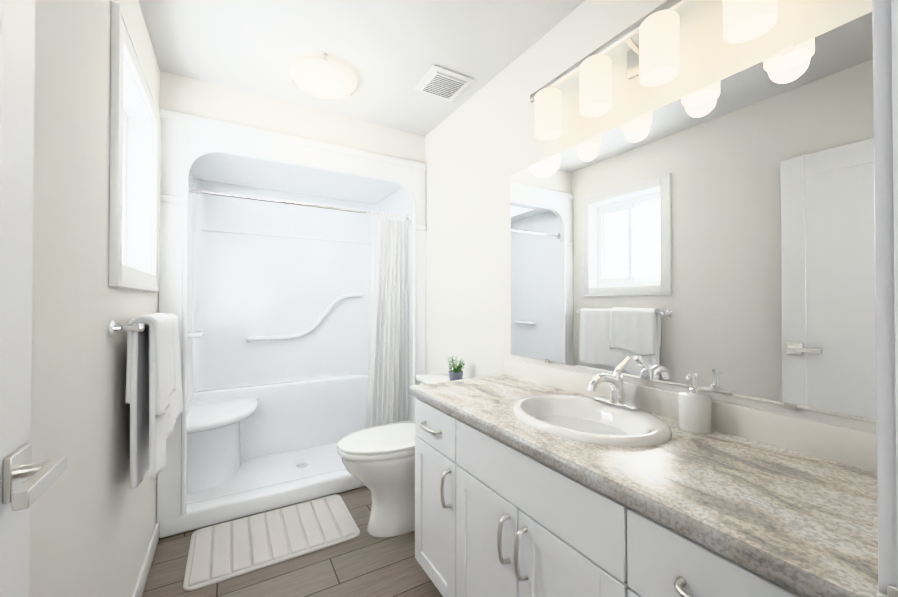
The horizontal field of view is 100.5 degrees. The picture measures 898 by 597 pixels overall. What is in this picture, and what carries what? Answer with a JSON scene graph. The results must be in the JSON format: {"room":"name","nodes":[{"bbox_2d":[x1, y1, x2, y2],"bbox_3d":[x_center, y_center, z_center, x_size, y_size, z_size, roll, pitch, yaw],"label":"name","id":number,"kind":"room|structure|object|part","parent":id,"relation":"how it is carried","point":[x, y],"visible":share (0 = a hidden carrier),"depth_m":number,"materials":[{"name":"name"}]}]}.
{"room":"bathroom","nodes":[
{"label":"bathroom","id":0,"kind":"room"},
{"bbox_2d":[29,0,159,596],"bbox_3d":[-0.788,0.013,0.525,0.180,2.440,4.920,0,-1,-30],"label":"wall","id":1,"kind":"structure","parent":0,"point":[93,518],"depth_m":0.94,"materials":[{"name":"white paint"}]},
{"bbox_2d":[109,1,160,291],"bbox_3d":[-1.307,-0.479,1.460,0.182,0.886,0.786,0,-1,-30],"label":"window","id":2,"kind":"structure","parent":1,"relation":"in","point":[134,215],"depth_m":1.68,"materials":[{"name":"white glass"}]},
{"bbox_2d":[108,313,182,488],"bbox_3d":[-1.194,0.353,1.524,0.129,0.587,0.812,0,-1,-30],"label":"towel rail","id":3,"kind":"object","parent":1,"relation":"attached to","point":[154,399],"visible":1,"depth_m":1.29,"materials":[{"name":"white fabric"}]},
{"bbox_2d":[132,523,158,596],"bbox_3d":[-0.908,1.189,0.911,0.012,0.095,2.337,0,-1,-30],"label":"baseboard","id":4,"kind":"structure","parent":1,"relation":"attached to","point":[144,572],"depth_m":1.62,"materials":[{"name":"white"}]},
{"bbox_2d":[142,486,442,596],"bbox_3d":[-0.221,1.267,0.961,2.450,0.060,5.120,0,-1,-30],"label":"floor","id":5,"kind":"structure","parent":0,"point":[364,563],"depth_m":1.70,"materials":[{"name":"brown wood"}]},
{"bbox_2d":[183,494,359,590],"bbox_3d":[-0.911,1.235,1.974,0.774,0.020,0.489,0,-1,-30],"label":"bath mat","id":6,"kind":"object","parent":5,"relation":"on","point":[217,553],"visible":1,"depth_m":1.91,"materials":[{"name":"white fabric"}]},
{"bbox_2d":[157,109,425,537],"bbox_3d":[-1.054,0.137,2.694,1.542,2.232,0.895,0,-1,-30],"label":"shower stall","id":7,"kind":"object","parent":5,"relation":"on","point":[292,283],"visible":0.83,"depth_m":2.71,"materials":[{"name":"white plastic"}]},
{"bbox_3d":[-0.875,-0.593,2.395,1.366,0.068,0.064,0,-1,-30],"label":"curtain rail","id":8,"kind":"part","parent":7,"relation":"part of","materials":[{"name":"silver metal"}]},
{"bbox_2d":[365,219,407,427],"bbox_3d":[-0.439,0.277,2.643,0.331,1.670,0.088,0,-1,-30],"label":"curtain","id":9,"kind":"object","parent":7,"relation":"hanging from","point":[387,389],"depth_m":2.65,"materials":[{"name":"white fabric"}]},
{"bbox_2d":[337,372,463,536],"bbox_3d":[-0.245,0.863,2.097,0.746,0.768,0.424,0,-1,-30],"label":"toilet","id":10,"kind":"object","parent":5,"relation":"on","point":[378,462],"visible":0.48,"depth_m":1.96,"materials":[{"name":"white ceramic"}]},
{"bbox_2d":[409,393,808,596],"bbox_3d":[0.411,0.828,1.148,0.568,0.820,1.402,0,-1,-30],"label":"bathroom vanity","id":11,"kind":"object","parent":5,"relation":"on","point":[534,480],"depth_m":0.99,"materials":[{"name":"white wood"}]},
{"bbox_2d":[409,373,877,596],"bbox_3d":[0.417,0.398,1.162,0.547,0.040,1.414,0,-1,-30],"label":"countertop","id":12,"kind":"structure","parent":11,"relation":"on","point":[804,519],"depth_m":0.74,"materials":[{"name":"grey stone"}]},
{"bbox_2d":[447,356,466,380],"bbox_3d":[0.040,0.406,2.140,0.110,0.144,0.120,0,-1,-30],"label":"plant pot","id":13,"kind":"object","parent":12,"relation":"on","point":[456,374],"visible":0.96,"depth_m":2.12,"materials":[{"name":"grey ceramic"}]},
{"bbox_2d":[481,385,690,460],"bbox_3d":[0.428,0.441,1.185,0.410,0.167,0.500,0,-1,-30],"label":"sink","id":14,"kind":"object","parent":12,"relation":"in","point":[602,428],"depth_m":1.20,"materials":[{"name":"white ceramic"}]},
{"bbox_2d":[585,357,644,408],"bbox_3d":[0.538,0.282,1.251,0.209,0.158,0.156,0,-1,-30],"label":"faucet","id":15,"kind":"object","parent":12,"relation":"on","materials":[{"name":"silver metal"}]},
{"bbox_2d":[678,372,711,433],"bbox_3d":[0.708,0.296,1.078,0.082,0.163,0.082,0,-1,-30],"label":"soap dispenser","id":16,"kind":"object","parent":12,"relation":"on","point":[694,410],"visible":1,"depth_m":1.05,"materials":[{"name":"white ceramic"}]},
{"bbox_2d":[160,71,424,162],"bbox_3d":[-0.870,-1.088,2.391,1.550,0.204,0.100,0,-1,-30],"label":"wall","id":17,"kind":"structure","parent":0,"point":[185,95],"depth_m":2.25,"materials":[{"name":"white paint"}]},
{"bbox_2d":[139,0,584,135],"bbox_3d":[-0.221,-1.233,0.983,2.450,0.060,5.120,0,-1,-30],"label":"ceiling","id":18,"kind":"structure","parent":0,"point":[388,54],"depth_m":1.75,"materials":[{"name":"white paint"}]},
{"bbox_2d":[290,54,356,98],"bbox_3d":[-0.660,-1.150,1.983,0.338,0.088,0.345,0,-1,-30],"label":"ceiling light","id":19,"kind":"object","parent":18,"relation":"attached to","point":[324,76],"visible":1,"depth_m":1.91,"materials":[{"name":"white glass"}]},
{"bbox_2d":[414,65,473,100],"bbox_3d":[-0.032,-1.181,2.072,0.250,0.023,0.250,0,-1,-30],"label":"fan","id":20,"kind":"object","parent":18,"relation":"attached to","point":[441,82],"visible":1,"depth_m":2.04,"materials":[{"name":"white plastic"}]},
{"bbox_2d":[425,0,876,432],"bbox_3d":[0.630,0.021,1.469,0.120,2.440,5.120,0,-1,-30],"label":"wall","id":21,"kind":"structure","parent":0,"point":[483,144],"depth_m":1.87,"materials":[{"name":"white paint"}]},
{"bbox_2d":[530,0,777,139],"bbox_3d":[0.600,-0.768,1.230,0.176,0.215,0.875,0,-1,-30],"label":"sconce","id":22,"kind":"object","parent":21,"relation":"attached to","point":[653,57],"visible":1,"depth_m":1.16,"materials":[{"name":"white glass"}]},
{"bbox_2d":[504,358,876,472],"bbox_3d":[0.645,0.340,1.296,0.019,0.083,1.414,0,-1,-30],"label":"backsplash","id":23,"kind":"structure","parent":21,"relation":"attached to","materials":[{"name":"white"}]},
{"bbox_2d":[510,12,876,422],"bbox_3d":[0.649,-0.176,1.307,0.008,0.919,1.337,0,-1,-30],"label":"mirror","id":24,"kind":"object","parent":21,"relation":"attached to","point":[718,236],"visible":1,"depth_m":1.06,"materials":[{"name":"clear glass"}]},
{"bbox_3d":[0.375,0.011,0.249,1.550,2.440,0.120,0,-1,-30],"label":"wall","id":25,"kind":"structure","parent":0,"visible":0},
{"bbox_2d":[0,0,34,596],"bbox_3d":[-0.506,0.207,0.276,0.045,2.023,0.782,0,-1,-30],"label":"door leaf","id":26,"kind":"structure","parent":25,"relation":"in","point":[17,42],"depth_m":0.57,"materials":[{"name":"white"}]},
{"bbox_2d":[2,443,67,510],"bbox_3d":[-0.616,0.265,0.545,0.056,0.066,0.155,0,-1,-30],"label":"door handle","id":27,"kind":"object","parent":26,"relation":"attached to","point":[22,489],"depth_m":0.55,"materials":[{"name":"silver metal"}]},
{"bbox_2d":[872,0,897,596],"bbox_3d":[0.114,0.164,0.092,0.892,2.130,0.157,0,-1,-30],"label":"door frame","id":28,"kind":"structure","parent":25,"relation":"attached to","point":[885,61],"depth_m":0.35,"materials":[{"name":"white paint"}]}
]}

